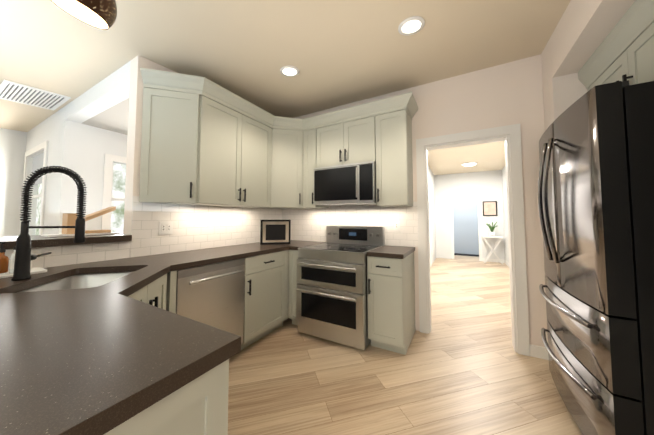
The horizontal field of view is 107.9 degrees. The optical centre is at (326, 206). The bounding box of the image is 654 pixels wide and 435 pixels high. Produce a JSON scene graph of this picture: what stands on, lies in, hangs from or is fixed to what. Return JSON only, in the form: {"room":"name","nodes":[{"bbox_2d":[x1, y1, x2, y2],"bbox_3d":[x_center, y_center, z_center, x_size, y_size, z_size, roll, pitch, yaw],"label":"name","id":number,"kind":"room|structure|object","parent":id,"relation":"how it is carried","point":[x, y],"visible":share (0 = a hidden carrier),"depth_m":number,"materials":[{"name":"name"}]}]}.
{"room":"kitchen","nodes":[
{"label":"kitchen","id":0,"kind":"room"},
{"bbox_2d":[0,128,26,236],"bbox_3d":[-5.503,0.001,2.782,0.138,2.748,6.200,-2,-3,29],"label":"wall","id":1,"kind":"structure","parent":0,"point":[12,148],"depth_m":3.71,"materials":[{"name":"paint"}]},
{"bbox_2d":[26,108,61,235],"bbox_3d":[-4.066,0.034,3.430,1.728,2.748,0.140,-2,-3,29],"label":"wall","id":2,"kind":"structure","parent":0,"point":[48,129],"depth_m":3.17,"materials":[{"name":"paint"}]},
{"bbox_2d":[20,141,47,234],"bbox_3d":[-4.268,-0.163,3.527,1.160,1.420,0.165,-2,-3,29],"label":"dining room window","id":3,"kind":"structure","parent":2,"relation":"in","point":[39,161],"depth_m":3.57,"materials":[{"name":"white wood"}]},
{"bbox_2d":[55,106,126,233],"bbox_3d":[-2.819,0.049,3.736,0.140,2.748,1.898,-2,-3,29],"label":"wall","id":4,"kind":"structure","parent":0,"point":[84,149],"depth_m":3.08,"materials":[{"name":"paint"}]},
{"bbox_2d":[101,154,126,233],"bbox_3d":[-2.782,-0.081,3.763,0.165,1.220,1.200,-2,-3,29],"label":"living room window","id":5,"kind":"structure","parent":4,"relation":"in","point":[114,179],"depth_m":3.41,"materials":[{"name":"white"}]},
{"bbox_2d":[65,61,130,122],"bbox_3d":[-2.445,-1.236,2.580,1.708,0.298,0.140,-2,-3,29],"label":"beam","id":6,"kind":"structure","parent":0,"point":[110,90],"depth_m":2.48,"materials":[{"name":"paint"}]},
{"bbox_2d":[82,98,128,134],"bbox_3d":[-1.979,-1.070,3.401,1.708,0.050,1.756,-2,-3,29],"label":"ceiling","id":7,"kind":"structure","parent":0,"point":[114,118],"depth_m":2.93,"materials":[{"name":"grey paint"}]},
{"bbox_2d":[123,55,248,271],"bbox_3d":[-1.206,0.002,2.832,0.140,2.750,1.900,-2,-3,29],"label":"wall","id":8,"kind":"structure","parent":0,"point":[133,162],"depth_m":2.03,"materials":[{"name":"paint"}]},
{"bbox_2d":[5,196,281,269],"bbox_3d":[-1.407,0.184,2.312,0.006,0.505,2.965,-2,-3,29],"label":"wall tile","id":9,"kind":"structure","parent":8,"relation":"attached to","point":[196,227],"depth_m":2.23,"materials":[{"name":"white tile"}]},
{"bbox_2d":[159,221,172,234],"bbox_3d":[-1.471,0.197,2.176,0.010,0.115,0.116,-2,-3,29],"label":"outlet","id":10,"kind":"object","parent":9,"relation":"attached to","point":[165,227],"visible":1,"depth_m":2.18,"materials":[{"name":"white plastic"}]},
{"bbox_2d":[139,87,199,203],"bbox_3d":[-1.369,-0.526,2.086,0.329,0.990,0.320,-2,-3,29],"label":"upper cabinet","id":11,"kind":"object","parent":8,"relation":"attached to","point":[169,150],"visible":1,"depth_m":2.08,"materials":[{"name":"beige wood"}]},
{"bbox_2d":[185,95,271,207],"bbox_3d":[-1.045,-0.499,2.621,0.368,0.990,0.928,-2,-3,29],"label":"upper cabinet","id":12,"kind":"object","parent":8,"relation":"attached to","point":[234,158],"visible":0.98,"depth_m":2.45,"materials":[{"name":"beige wood"}]},
{"bbox_2d":[0,0,570,131],"bbox_3d":[-1.572,-1.429,0.720,9.200,0.703,6.340,-2,-3,29],"label":"ceiling","id":13,"kind":"structure","parent":0,"point":[336,53],"depth_m":1.96,"materials":[{"name":"paint"}]},
{"bbox_2d":[0,80,70,110],"bbox_3d":[-3.329,-1.232,2.688,0.640,0.042,0.460,-2,-3,29],"label":"ceiling vent","id":14,"kind":"object","parent":13,"relation":"in","point":[23,94],"visible":1,"depth_m":2.66,"materials":[{"name":"grey metal"}]},
{"bbox_2d":[51,0,116,29],"bbox_3d":[-0.947,-1.018,0.934,0.201,0.576,0.200,-2,-3,29],"label":"shade","id":15,"kind":"object","parent":13,"relation":"hanging from","point":[100,14],"visible":1,"depth_m":0.96,"materials":[{"name":"brown metal"}]},
{"bbox_2d":[280,66,298,76],"bbox_3d":[-0.366,-1.326,2.345,0.190,0.021,0.190,-2,-3,29],"label":"recessed light","id":16,"kind":"object","parent":13,"relation":"in","point":[290,71],"visible":1,"depth_m":2.34,"materials":[{"name":"white"}]},
{"bbox_2d":[398,16,424,35],"bbox_3d":[0.635,-1.355,1.794,0.190,0.021,0.190,-2,-3,29],"label":"recessed light","id":17,"kind":"object","parent":13,"relation":"in","point":[412,25],"visible":1,"depth_m":1.78,"materials":[{"name":"white"}]},
{"bbox_2d":[228,255,582,434],"bbox_3d":[0.025,1.423,3.216,9.000,0.050,12.500,-2,-3,29],"label":"floor","id":18,"kind":"structure","parent":0,"point":[462,367],"depth_m":1.81,"materials":[{"name":"brown wood"}]},
{"bbox_2d":[128,274,166,309],"bbox_3d":[-1.023,0.864,1.281,0.148,0.873,0.622,1,-3,-16],"label":"base cabinet","id":19,"kind":"object","parent":18,"relation":"on","point":[153,293],"visible":0.21,"depth_m":1.40,"materials":[{"name":"beige wood"}]},
{"bbox_2d":[166,270,176,313],"bbox_3d":[-1.196,0.835,1.701,0.320,0.773,0.042,-2,-3,29],"label":"cabinet filler","id":20,"kind":"object","parent":19,"relation":"attached to","point":[171,291],"visible":0.07,"depth_m":1.63,"materials":[{"name":"beige wood"}]},
{"bbox_2d":[104,359,228,434],"bbox_3d":[-0.761,0.823,0.468,0.750,0.873,0.728,-2,-3,29],"label":"base cabinet","id":21,"kind":"object","parent":18,"relation":"on","point":[198,406],"visible":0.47,"depth_m":0.54,"materials":[{"name":"beige wood"}]},
{"bbox_2d":[176,258,244,343],"bbox_3d":[-1.134,0.902,2.034,0.658,0.873,0.596,-2,-3,29],"label":"dishwasher","id":22,"kind":"object","parent":18,"relation":"on","point":[212,295],"visible":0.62,"depth_m":1.91,"materials":[{"name":"silver metal"}]},
{"bbox_2d":[241,250,288,349],"bbox_3d":[-0.847,0.930,2.593,0.666,0.873,0.654,-2,-3,29],"label":"base cabinet","id":23,"kind":"object","parent":18,"relation":"on","point":[265,294],"visible":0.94,"depth_m":2.40,"materials":[{"name":"beige wood"}]},
{"bbox_2d":[0,240,325,434],"bbox_3d":[-0.604,0.434,1.850,1.830,0.040,2.960,-2,-3,29],"label":"countertop","id":24,"kind":"structure","parent":23,"relation":"on","point":[103,359],"depth_m":0.60,"materials":[{"name":"stone"}]},
{"bbox_2d":[0,267,46,277],"bbox_3d":[-1.856,0.374,1.226,0.190,0.012,0.520,-2,-3,29],"label":"tray","id":25,"kind":"object","parent":24,"relation":"on","point":[35,270],"visible":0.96,"depth_m":1.37,"materials":[{"name":"white ceramic"}]},
{"bbox_2d":[0,241,8,272],"bbox_3d":[-1.823,0.285,1.333,0.062,0.173,0.053,-2,-3,29],"label":"soap bottle","id":26,"kind":"object","parent":25,"relation":"on","point":[4,262],"visible":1,"depth_m":1.33,"materials":[{"name":"orange glass"}]},
{"bbox_2d":[9,239,16,272],"bbox_3d":[-1.744,0.278,1.340,0.060,0.188,0.048,-2,-3,29],"label":"clear soap bottle","id":27,"kind":"object","parent":25,"relation":"on","point":[11,263],"visible":0.19,"depth_m":1.32,"materials":[{"name":"white"}]},
{"bbox_2d":[11,166,86,280],"bbox_3d":[-1.532,0.081,1.314,0.314,0.607,0.222,-2,-3,29],"label":"pull-down faucet","id":28,"kind":"object","parent":24,"relation":"on","point":[24,256],"visible":1,"depth_m":1.27,"materials":[{"name":"black metal"}]},
{"bbox_2d":[20,271,134,291],"bbox_3d":[-1.339,0.534,1.312,0.422,0.210,0.572,1,-3,-16],"label":"sink basin","id":29,"kind":"object","parent":24,"relation":"in","point":[84,281],"visible":0.08,"depth_m":1.53,"materials":[{"name":"silver metal"}]},
{"bbox_2d":[260,220,290,244],"bbox_3d":[-0.632,0.316,2.935,0.360,0.300,0.050,1,-3,-11],"label":"frame","id":30,"kind":"object","parent":24,"relation":"on","point":[275,231],"visible":1,"depth_m":2.94,"materials":[{"name":"black"}]},
{"bbox_2d":[288,250,297,325],"bbox_3d":[-0.225,0.947,2.937,0.196,0.873,0.668,-2,-3,29],"label":"base cabinet","id":31,"kind":"object","parent":18,"relation":"on","point":[293,257],"visible":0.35,"depth_m":2.70,"materials":[{"name":"beige wood"}]},
{"bbox_2d":[296,226,384,350],"bbox_3d":[0.162,0.802,2.654,0.756,1.135,0.787,-2,-3,29],"label":"range","id":32,"kind":"object","parent":18,"relation":"on","point":[331,292],"visible":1,"depth_m":2.37,"materials":[{"name":"silver metal"}]},
{"bbox_2d":[367,252,415,354],"bbox_3d":[0.669,0.922,2.435,0.328,0.873,0.668,-2,-3,29],"label":"base cabinet","id":33,"kind":"object","parent":18,"relation":"on","point":[391,301],"visible":1,"depth_m":2.20,"materials":[{"name":"beige wood"}]},
{"bbox_2d":[367,245,414,258],"bbox_3d":[0.681,0.465,2.464,0.343,0.040,0.630,-2,-3,29],"label":"countertop","id":34,"kind":"structure","parent":33,"relation":"on","point":[398,252],"depth_m":2.29,"materials":[{"name":"stone"}]},
{"bbox_2d":[482,236,503,264],"bbox_3d":[4.576,1.202,6.580,0.450,0.730,0.320,-2,-3,29],"label":"console table","id":35,"kind":"object","parent":18,"relation":"on","point":[493,248],"visible":0.98,"depth_m":6.52,"materials":[{"name":"white wood"}]},
{"bbox_2d":[486,222,496,236],"bbox_3d":[4.575,0.633,6.606,0.274,0.406,0.215,-2,-3,29],"label":"potted plant","id":36,"kind":"object","parent":35,"relation":"on","point":[492,233],"visible":1,"depth_m":6.57,"materials":[{"name":"white"}]},
{"bbox_2d":[538,80,653,434],"bbox_3d":[1.803,0.368,1.315,0.925,1.868,0.938,-2,-3,29],"label":"refrigerator","id":37,"kind":"object","parent":18,"relation":"on","point":[596,186],"visible":1,"depth_m":1.11,"materials":[{"name":"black metal"}]},
{"bbox_2d":[288,54,547,351],"bbox_3d":[0.035,0.026,3.303,9.000,2.750,0.140,-2,-3,29],"label":"wall","id":38,"kind":"structure","parent":0,"point":[509,93],"depth_m":2.32,"materials":[{"name":"paint"}]},
{"bbox_2d":[263,128,315,208],"bbox_3d":[-0.560,-0.468,3.231,0.614,0.990,0.608,-2,-3,29],"label":"upper cabinet","id":39,"kind":"object","parent":38,"relation":"attached to","point":[286,169],"visible":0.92,"depth_m":3.01,"materials":[{"name":"beige wood"}]},
{"bbox_2d":[140,67,417,131],"bbox_3d":[-0.287,-1.073,2.361,1.972,0.128,1.908,-2,-3,29],"label":"crown molding","id":40,"kind":"structure","parent":39,"relation":"attached to","point":[179,82],"depth_m":2.51,"materials":[{"name":"beige wood"}]},
{"bbox_2d":[303,129,328,208],"bbox_3d":[-0.152,-0.473,3.139,0.196,0.990,0.368,-2,-3,29],"label":"upper cabinet","id":41,"kind":"object","parent":38,"relation":"attached to","point":[309,149],"visible":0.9,"depth_m":3.02,"materials":[{"name":"beige wood"}]},
{"bbox_2d":[316,116,375,167],"bbox_3d":[0.268,-0.724,2.916,0.758,0.510,0.368,-2,-3,29],"label":"upper cabinet","id":42,"kind":"object","parent":38,"relation":"attached to","point":[354,141],"visible":0.85,"depth_m":2.76,"materials":[{"name":"beige wood"}]},
{"bbox_2d":[314,161,375,205],"bbox_3d":[0.248,-0.245,2.859,0.756,0.448,0.445,-2,-3,29],"label":"microwave","id":43,"kind":"object","parent":42,"relation":"attached to","point":[346,184],"visible":0.96,"depth_m":2.69,"materials":[{"name":"silver metal"}]},
{"bbox_2d":[282,202,417,246],"bbox_3d":[0.166,0.225,3.134,1.941,0.505,0.006,-2,-3,29],"label":"wall tile","id":44,"kind":"structure","parent":38,"relation":"attached to","point":[309,224],"depth_m":3.02,"materials":[{"name":"white tile"}]},
{"bbox_2d":[394,221,399,230],"bbox_3d":[0.808,0.227,2.760,0.070,0.115,0.010,-2,-3,29],"label":"outlet","id":45,"kind":"object","parent":44,"relation":"attached to","point":[396,225],"visible":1,"depth_m":2.76,"materials":[{"name":"white plastic"}]},
{"bbox_2d":[375,109,412,206],"bbox_3d":[0.743,-0.498,2.637,0.328,0.990,0.368,-2,-3,29],"label":"upper cabinet","id":46,"kind":"object","parent":38,"relation":"attached to","point":[394,175],"visible":1,"depth_m":2.52,"materials":[{"name":"beige wood"}]},
{"bbox_2d":[416,124,529,355],"bbox_3d":[1.451,0.298,2.481,0.930,2.125,0.156,-2,-3,29],"label":"door frame","id":47,"kind":"structure","parent":38,"relation":"attached to","point":[513,132],"depth_m":2.30,"materials":[{"name":"white wood"}]},
{"bbox_2d":[529,344,548,359],"bbox_3d":[1.841,1.287,1.999,0.171,0.100,0.246,-2,-3,29],"label":"baseboard","id":48,"kind":"structure","parent":38,"relation":"attached to","point":[538,352],"depth_m":2.11,"materials":[{"name":"white wood"}]},
{"bbox_2d":[428,166,435,261],"bbox_3d":[2.106,0.201,5.287,0.100,2.600,5.360,-2,-3,29],"label":"wall","id":49,"kind":"structure","parent":0,"point":[431,177],"depth_m":6.93,"materials":[{"name":"paint"}]},
{"bbox_2d":[428,184,431,266],"bbox_3d":[2.491,0.479,5.838,0.014,2.100,0.940,-2,-3,29],"label":"door frame","id":50,"kind":"structure","parent":49,"relation":"attached to","point":[428,184],"depth_m":6.14,"materials":[{"name":"white wood"}]},
{"bbox_2d":[453,191,478,254],"bbox_3d":[4.840,0.356,8.369,1.840,2.600,0.100,-2,-3,29],"label":"door","id":51,"kind":"structure","parent":0,"point":[465,219],"depth_m":8.29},
{"bbox_2d":[428,141,504,174],"bbox_3d":[3.251,-1.114,5.513,1.940,0.050,6.760,-2,-3,29],"label":"ceiling","id":52,"kind":"structure","parent":0,"point":[486,157],"depth_m":5.45,"materials":[{"name":"paint"}]},
{"bbox_2d":[462,162,476,165],"bbox_3d":[3.555,-1.040,5.947,0.330,0.050,0.330,-2,-3,29],"label":"light","id":53,"kind":"object","parent":52,"relation":"attached to","point":[469,164],"visible":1,"depth_m":5.85,"materials":[{"name":"white"}]},
{"bbox_2d":[436,170,503,259],"bbox_3d":[4.202,0.293,7.124,1.710,2.600,0.100,-2,-3,29],"label":"wall","id":54,"kind":"structure","parent":0,"point":[491,185],"depth_m":7.04,"materials":[{"name":"paint"}]},
{"bbox_2d":[450,189,503,262],"bbox_3d":[4.343,0.536,6.962,1.282,2.100,0.018,-2,-3,29],"label":"door frame","id":55,"kind":"structure","parent":54,"relation":"attached to","point":[479,226],"depth_m":6.96,"materials":[{"name":"white wood"}]},
{"bbox_2d":[482,201,496,215],"bbox_3d":[4.652,0.067,6.803,0.340,0.420,0.032,-2,-3,29],"label":"framed picture","id":56,"kind":"object","parent":54,"relation":"attached to","point":[489,208],"visible":0.96,"depth_m":6.79,"materials":[{"name":"black"}]},
{"bbox_2d":[500,166,508,262],"bbox_3d":[3.710,0.156,4.386,0.100,2.600,5.360,-2,-3,29],"label":"wall","id":57,"kind":"structure","parent":0,"point":[503,194],"depth_m":6.39,"materials":[{"name":"paint"}]},
{"bbox_2d":[541,39,587,130],"bbox_3d":[2.235,-0.047,1.843,0.730,2.750,0.248,-2,-3,29],"label":"wall","id":58,"kind":"structure","parent":0,"point":[561,94],"depth_m":1.95,"materials":[{"name":"paint"}]},
{"bbox_2d":[550,0,635,77],"bbox_3d":[0.716,-1.376,-0.796,0.730,0.360,5.948,-2,-3,29],"label":"wall","id":59,"kind":"structure","parent":0,"point":[582,30],"depth_m":1.57,"materials":[{"name":"paint"}]},
{"bbox_3d":[-1.217,0.762,1.007,1.870,1.050,1.218,-2,-3,29],"label":"wall","id":60,"kind":"structure","parent":0,"visible":0},
{"bbox_2d":[0,234,131,249],"bbox_3d":[-1.448,0.211,1.022,2.360,0.048,1.450,-2,-3,29],"label":"raised bar","id":61,"kind":"object","parent":60,"relation":"on","point":[36,241],"visible":0.71,"depth_m":1.63,"materials":[{"name":"stone"}]},
{"bbox_2d":[41,206,118,236],"bbox_3d":[-1.952,0.112,1.908,0.180,0.235,0.400,-2,-3,29],"label":"wooden stand","id":62,"kind":"object","parent":61,"relation":"on","point":[68,219],"visible":0.85,"depth_m":1.84,"materials":[{"name":"brown wood"}]},
{"bbox_3d":[1.156,-0.188,-0.960,0.140,2.750,6.198,-2,-3,29],"label":"wall","id":63,"kind":"structure","parent":0,"visible":0},
{"bbox_2d":[578,0,653,90],"bbox_3d":[1.933,-0.850,1.192,0.576,0.488,1.248,-2,-3,29],"label":"upper cabinet","id":64,"kind":"object","parent":63,"relation":"attached to","point":[624,50],"visible":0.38,"depth_m":1.38,"materials":[{"name":"beige wood"}]}
]}

